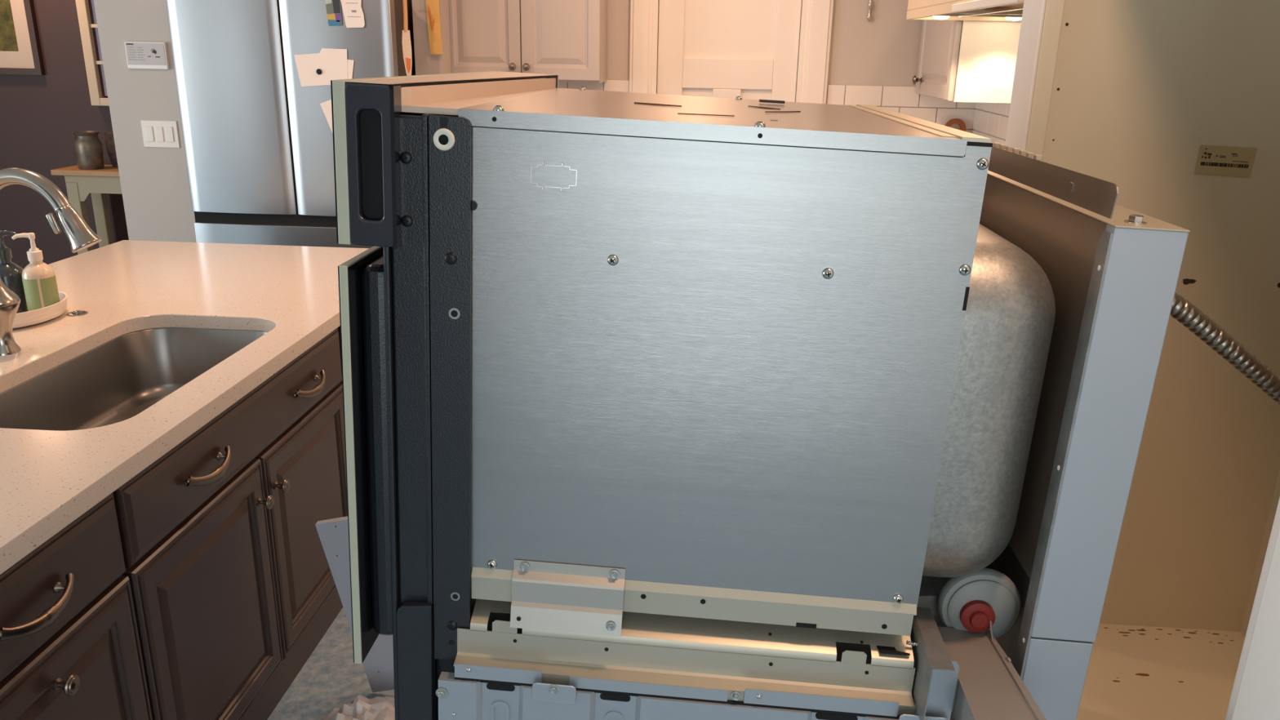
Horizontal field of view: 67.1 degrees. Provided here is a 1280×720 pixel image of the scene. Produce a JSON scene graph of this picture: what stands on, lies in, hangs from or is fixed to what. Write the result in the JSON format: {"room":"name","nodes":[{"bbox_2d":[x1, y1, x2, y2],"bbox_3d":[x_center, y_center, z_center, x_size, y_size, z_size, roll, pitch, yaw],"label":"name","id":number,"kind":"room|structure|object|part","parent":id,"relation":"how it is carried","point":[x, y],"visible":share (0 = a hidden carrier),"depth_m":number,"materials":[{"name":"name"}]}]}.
{"room":"kitchen","nodes":[
{"label":"kitchen","id":0,"kind":"room"},
{"bbox_2d":[0,0,128,269],"bbox_3d":[-4.148,-1.739,6.483,4.700,2.450,0.120,2,18,4],"label":"wall","id":1,"kind":"structure","parent":0,"point":[39,114],"depth_m":6.46,"materials":[{"name":"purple paint"}]},
{"bbox_2d":[0,0,45,75],"bbox_3d":[-4.268,-2.295,6.229,0.720,0.860,0.038,2,18,4],"label":"picture frame","id":2,"kind":"object","parent":1,"relation":"attached to","point":[20,51],"visible":1,"depth_m":6.28,"materials":[{"name":"brown"}]},
{"bbox_2d":[0,0,18,51],"bbox_3d":[-4.267,-2.298,6.238,0.450,0.600,0.004,2,18,4],"label":"print","id":3,"kind":"object","parent":2,"relation":"attached to","point":[9,20],"depth_m":6.26},
{"bbox_2d":[75,0,109,106],"bbox_3d":[-3.265,-2.062,6.208,0.650,0.835,0.065,2,18,4],"label":"mirror","id":4,"kind":"object","parent":1,"relation":"attached to","point":[86,11],"visible":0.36,"depth_m":6.24,"materials":[{"name":"beige paint"}]},
{"bbox_3d":[-3.487,-2.285,6.160,0.066,0.266,0.006,2,18,4],"label":"pane","id":5,"kind":"part","parent":4,"relation":"part of","materials":[{"name":"grey mirror"}]},
{"bbox_3d":[-3.492,-2.040,6.240,0.066,0.201,0.006,2,18,4],"label":"pane","id":6,"kind":"part","parent":4,"relation":"part of","materials":[{"name":"grey mirror"}]},
{"bbox_3d":[-3.496,-1.828,6.309,0.066,0.198,0.006,2,18,4],"label":"pane","id":7,"kind":"part","parent":4,"relation":"part of","materials":[{"name":"grey mirror"}]},
{"bbox_3d":[-3.281,-1.689,6.330,0.506,0.050,0.065,2,18,4],"label":"rail","id":8,"kind":"part","parent":4,"relation":"part of","materials":[{"name":"beige paint"}]},
{"bbox_2d":[93,0,195,242],"bbox_3d":[-2.138,-1.071,4.546,0.372,2.450,0.550,2,18,4],"label":"wall","id":9,"kind":"structure","parent":0,"point":[154,180],"depth_m":4.27,"materials":[{"name":"beige paint"}]},
{"bbox_2d":[124,41,169,69],"bbox_3d":[-2.128,-1.315,4.166,0.182,0.112,0.021,2,18,4],"label":"wall display","id":10,"kind":"object","parent":9,"relation":"attached to","point":[140,55],"visible":1,"depth_m":4.16,"materials":[{"name":"white plastic"}]},
{"bbox_2d":[140,120,179,147],"bbox_3d":[-2.125,-1.000,4.273,0.164,0.116,0.011,2,18,4],"label":"light switch","id":11,"kind":"object","parent":9,"relation":"attached to","point":[160,134],"visible":1,"depth_m":4.27,"materials":[{"name":"white paint"}]},
{"bbox_2d":[267,607,394,719],"bbox_3d":[-2.564,1.031,2.178,8.875,0.100,9.900,2,18,4],"label":"floor","id":12,"kind":"structure","parent":0,"point":[330,678],"depth_m":2.61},
{"bbox_2d":[0,493,152,719],"bbox_3d":[-1.523,0.760,1.489,1.143,0.878,0.922,2,18,4],"label":"base cabinet","id":13,"kind":"object","parent":12,"relation":"on","point":[70,649],"visible":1,"depth_m":1.65,"materials":[{"name":"brown wood"}]},
{"bbox_3d":[-0.952,0.400,1.538,0.040,0.045,0.177,2,18,4],"label":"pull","id":14,"kind":"part","parent":13,"relation":"part of","materials":[{"name":"grey metal"}]},
{"bbox_3d":[-0.980,0.388,1.566,0.021,0.165,0.456,2,18,4],"label":"drawer","id":15,"kind":"part","parent":13,"relation":"part of","materials":[{"name":"brown wood"}]},
{"bbox_3d":[-0.955,0.541,1.607,0.034,0.035,0.035,2,18,4],"label":"knob","id":16,"kind":"part","parent":13,"relation":"part of","materials":[{"name":"grey metal"}]},
{"bbox_3d":[-0.986,0.747,1.683,0.021,0.573,0.456,2,18,4],"label":"door","id":17,"kind":"part","parent":13,"relation":"part of","materials":[{"name":"brown wood"}]},
{"bbox_2d":[50,164,122,254],"bbox_3d":[-3.298,-0.845,6.396,0.900,0.835,0.340,2,18,4],"label":"side table","id":18,"kind":"object","parent":12,"relation":"on","point":[80,184],"visible":0.23,"depth_m":6.20,"materials":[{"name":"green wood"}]},
{"bbox_3d":[-3.648,-0.788,6.330,0.075,0.755,0.065,2,18,4],"label":"leg","id":19,"kind":"part","parent":18,"relation":"part of","materials":[{"name":"beige paint"}]},
{"bbox_2d":[71,130,104,169],"bbox_3d":[-3.543,-1.348,6.201,0.162,0.232,0.162,2,18,4],"label":"vase","id":20,"kind":"object","parent":18,"relation":"on","point":[88,149],"visible":1,"depth_m":6.15,"materials":[{"name":"ceramic"}]},
{"bbox_3d":[-3.631,-0.859,6.548,0.075,0.755,0.065,2,18,4],"label":"leg","id":21,"kind":"part","parent":18,"relation":"part of","materials":[{"name":"beige paint"}]},
{"bbox_2d":[103,132,118,166],"bbox_3d":[-3.391,-1.381,6.325,0.210,0.225,0.091,2,18,4],"label":"vase","id":22,"kind":"object","parent":18,"relation":"on","point":[108,136],"visible":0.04,"depth_m":6.29,"materials":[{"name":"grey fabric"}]},
{"bbox_2d":[112,327,347,719],"bbox_3d":[-1.444,0.450,2.448,1.143,0.878,1.096,2,18,4],"label":"base cabinet","id":23,"kind":"object","parent":12,"relation":"on","point":[233,588],"visible":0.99,"depth_m":2.25,"materials":[{"name":"brown wood"}]},
{"bbox_2d":[0,240,368,574],"bbox_3d":[-1.480,0.033,2.238,1.173,0.040,2.895,2,18,4],"label":"countertop","id":24,"kind":"structure","parent":23,"relation":"on","point":[49,479],"depth_m":2.51,"materials":[{"name":"white stone"}]},
{"bbox_2d":[12,291,67,328],"bbox_3d":[-1.667,-0.131,2.593,0.210,0.046,0.276,2,18,4],"label":"tray","id":25,"kind":"object","parent":24,"relation":"on","point":[28,318],"visible":0.52,"depth_m":2.54,"materials":[{"name":"beige ceramic"}]},
{"bbox_2d":[0,231,27,313],"bbox_3d":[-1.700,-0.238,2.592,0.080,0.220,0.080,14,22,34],"label":"soap bottle","id":26,"kind":"object","parent":25,"relation":"on","point":[11,273],"visible":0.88,"depth_m":2.57,"materials":[{"name":"grey plastic"}]},
{"bbox_2d":[11,232,59,311],"bbox_3d":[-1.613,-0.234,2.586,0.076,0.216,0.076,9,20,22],"label":"soap bottle","id":27,"kind":"object","parent":25,"relation":"on","point":[38,278],"visible":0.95,"depth_m":2.57,"materials":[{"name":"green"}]},
{"bbox_2d":[0,168,102,355],"bbox_3d":[-1.415,-0.225,2.257,0.331,0.442,0.100,2,18,4],"label":"faucet","id":28,"kind":"object","parent":24,"relation":"on","point":[80,236],"visible":1,"depth_m":2.20,"materials":[{"name":"silver metal"}]},
{"bbox_3d":[-1.426,-0.359,2.215,0.243,0.163,0.037,2,18,4],"label":"spout","id":29,"kind":"part","parent":28,"relation":"part of","materials":[{"name":"silver metal"}]},
{"bbox_2d":[66,310,88,316],"bbox_3d":[-1.552,-0.131,2.660,0.052,0.008,0.052,2,18,4],"label":"switch","id":30,"kind":"object","parent":24,"relation":"on","point":[77,313],"visible":1,"depth_m":2.65,"materials":[{"name":"silver metal"}]},
{"bbox_2d":[0,327,267,431],"bbox_3d":[-1.216,0.138,2.321,0.464,0.200,0.864,2,18,4],"label":"sink","id":31,"kind":"object","parent":24,"relation":"in","point":[116,380],"visible":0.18,"depth_m":2.59,"materials":[{"name":"grey metal"}]},
{"bbox_3d":[-0.947,0.592,2.163,0.021,0.573,0.535,2,18,4],"label":"door","id":32,"kind":"part","parent":23,"relation":"part of","materials":[{"name":"brown wood"}]},
{"bbox_3d":[-0.909,0.234,2.055,0.040,0.045,0.177,2,18,4],"label":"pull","id":33,"kind":"part","parent":23,"relation":"part of","materials":[{"name":"grey metal"}]},
{"bbox_3d":[-0.919,0.149,2.304,0.021,0.165,1.079,2,18,4],"label":"false drawer","id":34,"kind":"part","parent":23,"relation":"part of","materials":[{"name":"brown wood"}]},
{"bbox_3d":[-0.898,0.341,2.316,0.034,0.035,0.035,2,18,4],"label":"knob","id":35,"kind":"part","parent":23,"relation":"part of","materials":[{"name":"grey metal"}]},
{"bbox_3d":[-0.891,0.313,2.402,0.034,0.035,0.035,2,18,4],"label":"knob","id":36,"kind":"part","parent":23,"relation":"part of","materials":[{"name":"grey metal"}]},
{"bbox_3d":[-0.905,0.426,2.678,0.021,0.573,0.538,2,18,4],"label":"door","id":37,"kind":"part","parent":23,"relation":"part of","materials":[{"name":"brown wood"}]},
{"bbox_3d":[-0.868,0.072,2.565,0.040,0.045,0.177,2,18,4],"label":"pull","id":38,"kind":"part","parent":23,"relation":"part of","materials":[{"name":"grey metal"}]},
{"bbox_2d":[165,0,415,248],"bbox_3d":[-1.433,-0.687,4.407,0.916,1.830,0.680,2,18,4],"label":"refrigerator","id":39,"kind":"object","parent":12,"relation":"on","point":[258,143],"visible":0.26,"depth_m":3.96,"materials":[{"name":"grey metal"}]},
{"bbox_3d":[-1.676,-1.050,3.991,0.458,0.880,0.075,2,18,4],"label":"door","id":40,"kind":"part","parent":39,"relation":"part of","materials":[{"name":"silver metal"}]},
{"bbox_3d":[-1.460,-0.389,4.187,0.916,0.398,0.075,2,18,4],"label":"drawer","id":41,"kind":"part","parent":39,"relation":"part of","materials":[{"name":"silver metal"}]},
{"bbox_2d":[315,68,321,74],"bbox_3d":[-1.289,-1.158,3.875,0.022,0.022,0.008,2,18,4],"label":"magnet","id":42,"kind":"object","parent":39,"relation":"attached to","point":[318,71],"visible":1,"depth_m":3.87,"materials":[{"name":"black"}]},
{"bbox_2d":[293,48,347,86],"bbox_3d":[-1.278,-1.173,3.874,0.219,0.150,0.001,2,18,4],"label":"paper","id":43,"kind":"object","parent":39,"relation":"attached to","point":[332,63],"visible":0.87,"depth_m":3.87,"materials":[{"name":"white paper"}]},
{"bbox_2d":[320,99,333,133],"bbox_3d":[-1.218,-0.976,3.935,0.167,0.210,0.001,2,18,4],"label":"paper","id":44,"kind":"object","parent":39,"relation":"attached to","point":[326,106],"visible":0.21,"depth_m":3.93,"materials":[{"name":"white paper"}]},
{"bbox_2d":[324,0,342,26],"bbox_3d":[-1.210,-1.389,3.800,0.066,0.140,0.002,2,18,4],"label":"drawing","id":45,"kind":"object","parent":39,"relation":"attached to","point":[333,7],"visible":1,"depth_m":3.81,"materials":[{"name":"multicoloured paper"}]},
{"bbox_3d":[-1.216,-1.031,3.959,0.450,0.880,0.075,2,18,4],"label":"door","id":46,"kind":"part","parent":39,"relation":"part of","materials":[{"name":"silver metal"}]},
{"bbox_2d":[329,59,354,85],"bbox_3d":[-1.227,-1.156,3.877,0.167,0.102,0.001,2,18,4],"label":"paper","id":47,"kind":"object","parent":39,"relation":"attached to","point":[349,62],"visible":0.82,"depth_m":3.87,"materials":[{"name":"white paper"}]},
{"bbox_2d":[340,0,364,27],"bbox_3d":[-1.133,-1.383,3.793,0.097,0.146,0.002,2,18,4],"label":"receipt","id":48,"kind":"object","parent":39,"relation":"attached to","point":[353,15],"visible":1,"depth_m":3.80,"materials":[{"name":"white paper"}]},
{"bbox_2d":[401,0,412,75],"bbox_3d":[-0.960,-1.307,3.897,0.072,0.353,0.017,6,19,14],"label":"spatula","id":49,"kind":"object","parent":39,"relation":"hanging from","point":[406,40],"visible":0.93,"depth_m":3.90,"materials":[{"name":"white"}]},
{"bbox_3d":[-0.941,-1.390,3.866,0.019,0.140,0.017,2,18,4],"label":"handle","id":50,"kind":"part","parent":49,"relation":"part of","materials":[{"name":"brown wood"}]},
{"bbox_3d":[-0.944,-1.233,3.917,0.036,0.200,0.008,2,18,4],"label":"blade","id":51,"kind":"part","parent":49,"relation":"part of","materials":[{"name":"beige plastic"}]},
{"bbox_2d":[337,325,342,383],"bbox_3d":[-1.391,0.161,3.341,1.103,0.878,0.778,2,18,4],"label":"base cabinet","id":52,"kind":"object","parent":12,"relation":"on","point":[339,327],"visible":0.02,"depth_m":2.83,"materials":[{"name":"brown wood"}]},
{"bbox_3d":[-0.846,-0.140,3.199,0.021,0.165,0.760,2,18,4],"label":"drawer","id":53,"kind":"part","parent":52,"relation":"part of","materials":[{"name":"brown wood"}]},
{"bbox_2d":[315,515,394,692],"bbox_3d":[-0.617,0.620,2.484,0.405,0.558,0.021,2,18,4],"label":"metal panel","id":54,"kind":"object","parent":12,"relation":"on","point":[378,664],"visible":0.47,"depth_m":2.48,"materials":[{"name":"grey metal"}]},
{"bbox_2d":[321,694,395,719],"bbox_3d":[-0.660,0.894,2.378,0.343,0.099,0.300,2,18,4],"label":"plastic bag","id":55,"kind":"object","parent":12,"relation":"on","point":[362,708],"visible":0.64,"depth_m":2.38,"materials":[{"name":"white plastic"}]},
{"bbox_2d":[411,0,451,75],"bbox_3d":[-0.886,-0.977,4.410,0.119,2.400,0.428,2,18,4],"label":"cabinet filler","id":56,"kind":"object","parent":12,"relation":"on","point":[425,63],"visible":0.02,"depth_m":4.08,"materials":[{"name":"beige paint"}]},
{"bbox_2d":[425,0,442,54],"bbox_3d":[-0.858,-1.428,4.017,0.073,0.298,0.017,6,19,14],"label":"note","id":57,"kind":"object","parent":56,"relation":"attached to","point":[433,9],"visible":1,"depth_m":4.03,"materials":[{"name":"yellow paper"}]},
{"bbox_2d":[330,71,1190,719],"bbox_3d":[0.116,0.404,1.481,0.889,1.605,0.899,2,18,3],"label":"wall oven","id":58,"kind":"object","parent":12,"relation":"on","point":[656,406],"visible":1,"depth_m":1.07,"materials":[{"name":"grey metal"}]},
{"bbox_3d":[-0.301,0.021,1.454,0.009,0.490,0.760,4,18,3],"label":"door glass","id":59,"kind":"part","parent":58,"relation":"part of","materials":[{"name":"grey glass"}]},
{"bbox_3d":[-0.280,0.018,1.450,0.034,0.468,0.694,4,18,3],"label":"door frame","id":60,"kind":"part","parent":58,"relation":"part of","materials":[{"name":"black metal"}]},
{"bbox_3d":[-0.280,0.482,1.227,0.038,1.544,0.023,4,18,3],"label":"post","id":61,"kind":"part","parent":58,"relation":"part of","materials":[{"name":"black metal"}]},
{"bbox_3d":[-0.295,0.755,1.295,0.042,0.981,0.012,4,18,3],"label":"post","id":62,"kind":"part","parent":58,"relation":"part of","materials":[{"name":"black metal"}]},
{"bbox_3d":[-0.235,0.379,1.564,0.065,1.542,0.703,4,18,3],"label":"frame","id":63,"kind":"part","parent":58,"relation":"part of","materials":[{"name":"black metal"}]},
{"bbox_3d":[-0.219,-0.387,1.319,0.099,0.002,0.756,4,17,3],"label":"panel","id":64,"kind":"part","parent":58,"relation":"part of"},
{"bbox_3d":[-0.101,0.391,1.131,0.052,0.026,0.002,4,18,3],"label":"tab plate","id":65,"kind":"part","parent":58,"relation":"part of","materials":[{"name":"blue metal"}]},
{"bbox_3d":[-0.145,-0.480,1.678,0.004,0.026,0.010,4,18,3],"label":"trim","id":66,"kind":"part","parent":58,"relation":"part of","materials":[{"name":"metal"}]},
{"bbox_3d":[0.040,0.705,1.236,0.596,0.644,0.016,4,18,3],"label":"panel","id":67,"kind":"part","parent":58,"relation":"part of","materials":[{"name":"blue metal"}]},
{"bbox_3d":[0.058,0.287,1.133,0.516,0.028,0.008,4,18,3],"label":"rail","id":68,"kind":"part","parent":58,"relation":"part of","materials":[{"name":"silver metal"}]},
{"bbox_3d":[0.094,-0.341,1.310,0.510,0.004,0.717,4,18,3],"label":"lid","id":69,"kind":"part","parent":58,"relation":"part of","materials":[{"name":"silver metal"}]},
{"bbox_3d":[0.068,0.017,1.050,0.535,0.528,0.004,4,18,3],"label":"panel","id":70,"kind":"part","parent":58,"relation":"part of","materials":[{"name":"silver metal"}]},
{"bbox_3d":[0.325,0.432,1.113,0.057,0.050,0.002,4,18,3],"label":"tab plate","id":71,"kind":"part","parent":58,"relation":"part of","materials":[{"name":"silver metal"}]},
{"bbox_3d":[0.380,0.293,1.330,0.100,0.130,0.025,4,18,3],"label":"blower plate","id":72,"kind":"part","parent":58,"relation":"part of","materials":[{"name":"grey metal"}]},
{"bbox_3d":[0.340,0.397,1.113,0.039,0.118,0.002,4,17,3],"label":"corner plate","id":73,"kind":"part","parent":58,"relation":"part of","materials":[{"name":"silver metal"}]},
{"bbox_2d":[1004,0,1279,719],"bbox_3d":[0.953,0.086,1.249,0.611,2.400,1.466,2,18,4],"label":"wall","id":74,"kind":"structure","parent":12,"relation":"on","point":[1127,94],"depth_m":1.80,"materials":[{"name":"beige paint"}]},
{"bbox_2d":[1075,623,1244,719],"bbox_3d":[0.946,0.786,1.425,0.555,0.020,1.368,2,18,4],"label":"shelf","id":75,"kind":"object","parent":74,"relation":"attached to","point":[1135,671],"depth_m":1.91,"materials":[{"name":"beige wood"}]},
{"bbox_2d":[1169,293,1279,405],"bbox_3d":[0.875,0.347,1.217,0.689,0.917,0.064,-2,18,-10],"label":"conduit","id":76,"kind":"object","parent":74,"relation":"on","point":[1193,318],"visible":0.82,"depth_m":1.05,"materials":[{"name":"silver metal"}]},
{"bbox_2d":[1194,145,1256,177],"bbox_3d":[1.069,-0.363,1.762,0.100,0.055,0.001,2,18,4],"label":"barcode sticker","id":77,"kind":"object","parent":74,"relation":"attached to","point":[1211,160],"visible":1,"depth_m":1.76,"materials":[{"name":"beige paper"}]},
{"bbox_3d":[0.632,0.236,0.769,0.025,2.400,0.412,2,18,4],"label":"panel","id":78,"kind":"part","parent":74,"relation":"part of","materials":[{"name":"white paint"}]},
{"bbox_3d":[1.249,-0.120,1.107,0.018,1.910,1.368,2,18,4],"label":"panel","id":79,"kind":"part","parent":74,"relation":"part of","materials":[{"name":"white paint"}]},
{"bbox_3d":[1.098,0.176,3.441,0.613,0.878,2.652,2,18,4],"label":"base cabinet","id":80,"kind":"object","parent":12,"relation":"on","visible":0},
{"bbox_3d":[1.092,-0.263,3.300,0.643,0.040,2.652,2,18,4],"label":"countertop","id":81,"kind":"structure","parent":80,"relation":"on","visible":0},
{"bbox_2d":[945,118,965,131],"bbox_3d":[1.427,-0.881,4.429,0.155,0.442,0.062,2,18,4],"label":"cutting board","id":82,"kind":"object","parent":81,"relation":"on","point":[962,126],"visible":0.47,"depth_m":4.38,"materials":[{"name":"brown wood"}]},
{"bbox_2d":[558,0,975,133],"bbox_3d":[-0.144,-1.054,4.611,3.595,2.450,0.128,2,18,4],"label":"wall","id":83,"kind":"structure","parent":0,"point":[883,50],"depth_m":4.37,"materials":[{"name":"beige paint"}]},
{"bbox_2d":[448,0,607,82],"bbox_3d":[-0.504,-1.690,4.210,0.696,0.905,0.311,2,18,4],"label":"upper cabinet","id":84,"kind":"object","parent":83,"relation":"attached to","point":[567,39],"visible":1,"depth_m":4.18,"materials":[{"name":"beige paint"}]},
{"bbox_3d":[-0.685,-1.665,4.114,0.344,0.892,0.020,2,18,4],"label":"door","id":85,"kind":"part","parent":84,"relation":"part of","materials":[{"name":"beige paint"}]},
{"bbox_3d":[-0.555,-1.277,4.201,0.033,0.033,0.033,2,18,4],"label":"knob","id":86,"kind":"part","parent":84,"relation":"part of","materials":[{"name":"grey metal"}]},
{"bbox_3d":[-0.494,-1.274,4.197,0.033,0.033,0.033,2,18,4],"label":"knob","id":87,"kind":"part","parent":84,"relation":"part of","materials":[{"name":"grey metal"}]},
{"bbox_3d":[-0.339,-1.650,4.090,0.343,0.892,0.020,2,18,4],"label":"door","id":88,"kind":"part","parent":84,"relation":"part of","materials":[{"name":"beige paint"}]},
{"bbox_2d":[629,0,653,93],"bbox_3d":[-0.006,-0.888,4.577,0.102,2.160,0.033,2,18,4],"label":"trim","id":89,"kind":"structure","parent":83,"relation":"attached to","point":[641,11],"depth_m":4.39,"materials":[{"name":"white paint"}]},
{"bbox_2d":[657,0,801,102],"bbox_3d":[0.389,-0.827,4.581,0.640,2.035,0.121,2,18,4],"label":"door","id":90,"kind":"structure","parent":83,"relation":"in","point":[746,49],"depth_m":4.41,"materials":[{"name":"white paint"}]},
{"bbox_2d":[651,0,808,102],"bbox_3d":[0.391,-0.844,4.602,0.690,2.075,0.090,2,18,4],"label":"trim","id":91,"kind":"structure","parent":83,"relation":"attached to","point":[655,2],"depth_m":4.38,"materials":[{"name":"white paint"}]},
{"bbox_2d":[567,80,1008,140],"bbox_3d":[0.236,-0.592,3.258,2.376,0.580,2.680,2,18,4],"label":"backsplash","id":92,"kind":"structure","parent":83,"relation":"attached to","point":[621,80],"depth_m":4.40,"materials":[{"name":"beige tile"}]},
{"bbox_2d":[801,0,833,103],"bbox_3d":[0.788,-0.855,4.522,0.112,2.160,0.033,2,18,4],"label":"trim","id":93,"kind":"structure","parent":83,"relation":"attached to","point":[820,12],"depth_m":4.33,"materials":[{"name":"white paint"}]},
{"bbox_2d":[866,0,872,21],"bbox_3d":[1.019,-1.562,4.277,0.022,0.116,0.023,2,18,4],"label":"wall ornament","id":94,"kind":"object","parent":83,"relation":"attached to","point":[870,2],"visible":1,"depth_m":4.28,"materials":[{"name":"grey metal"}]},
{"bbox_2d":[972,102,1010,146],"bbox_3d":[1.267,0.266,0.630,0.128,2.450,8.030,2,18,4],"label":"wall","id":95,"kind":"structure","parent":0,"point":[993,124],"depth_m":4.09,"materials":[{"name":"beige paint"}]},
{"bbox_2d":[906,0,1024,21],"bbox_3d":[1.179,-1.198,2.879,0.488,0.318,1.480,2,18,4],"label":"range hood","id":96,"kind":"object","parent":95,"relation":"attached to","point":[939,10],"visible":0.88,"depth_m":3.17,"materials":[{"name":"beige metal"}]},
{"bbox_2d":[933,16,949,19],"bbox_3d":[1.095,-1.252,3.511,0.068,0.026,0.068,2,18,4],"label":"lamp","id":97,"kind":"object","parent":96,"relation":"attached to","point":[935,17],"depth_m":3.49,"materials":[{"name":"beige plastic"}]},
{"bbox_3d":[0.910,-0.944,2.556,0.017,0.023,0.670,2,18,4],"label":"trim","id":98,"kind":"part","parent":96,"relation":"part of","materials":[{"name":"white paint"}]},
{"bbox_2d":[1004,17,1022,21],"bbox_3d":[1.355,-1.241,3.494,0.068,0.026,0.068,2,18,4],"label":"lamp","id":99,"kind":"object","parent":96,"relation":"attached to","point":[1013,19],"depth_m":3.48,"materials":[{"name":"beige"}]},
{"bbox_2d":[912,19,1021,102],"bbox_3d":[1.348,-1.541,3.903,0.321,0.932,0.680,2,18,4],"label":"upper cabinet","id":100,"kind":"object","parent":95,"relation":"attached to","point":[959,60],"visible":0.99,"depth_m":3.70,"materials":[{"name":"white paint"}]},
{"bbox_3d":[1.217,-1.229,4.236,0.040,0.040,0.040,2,18,4],"label":"knob","id":101,"kind":"part","parent":100,"relation":"part of","materials":[{"name":"grey metal"}]},
{"bbox_3d":[1.237,-1.546,3.910,0.020,0.925,0.660,2,18,4],"label":"door","id":102,"kind":"part","parent":100,"relation":"part of","materials":[{"name":"beige paint"}]}
]}

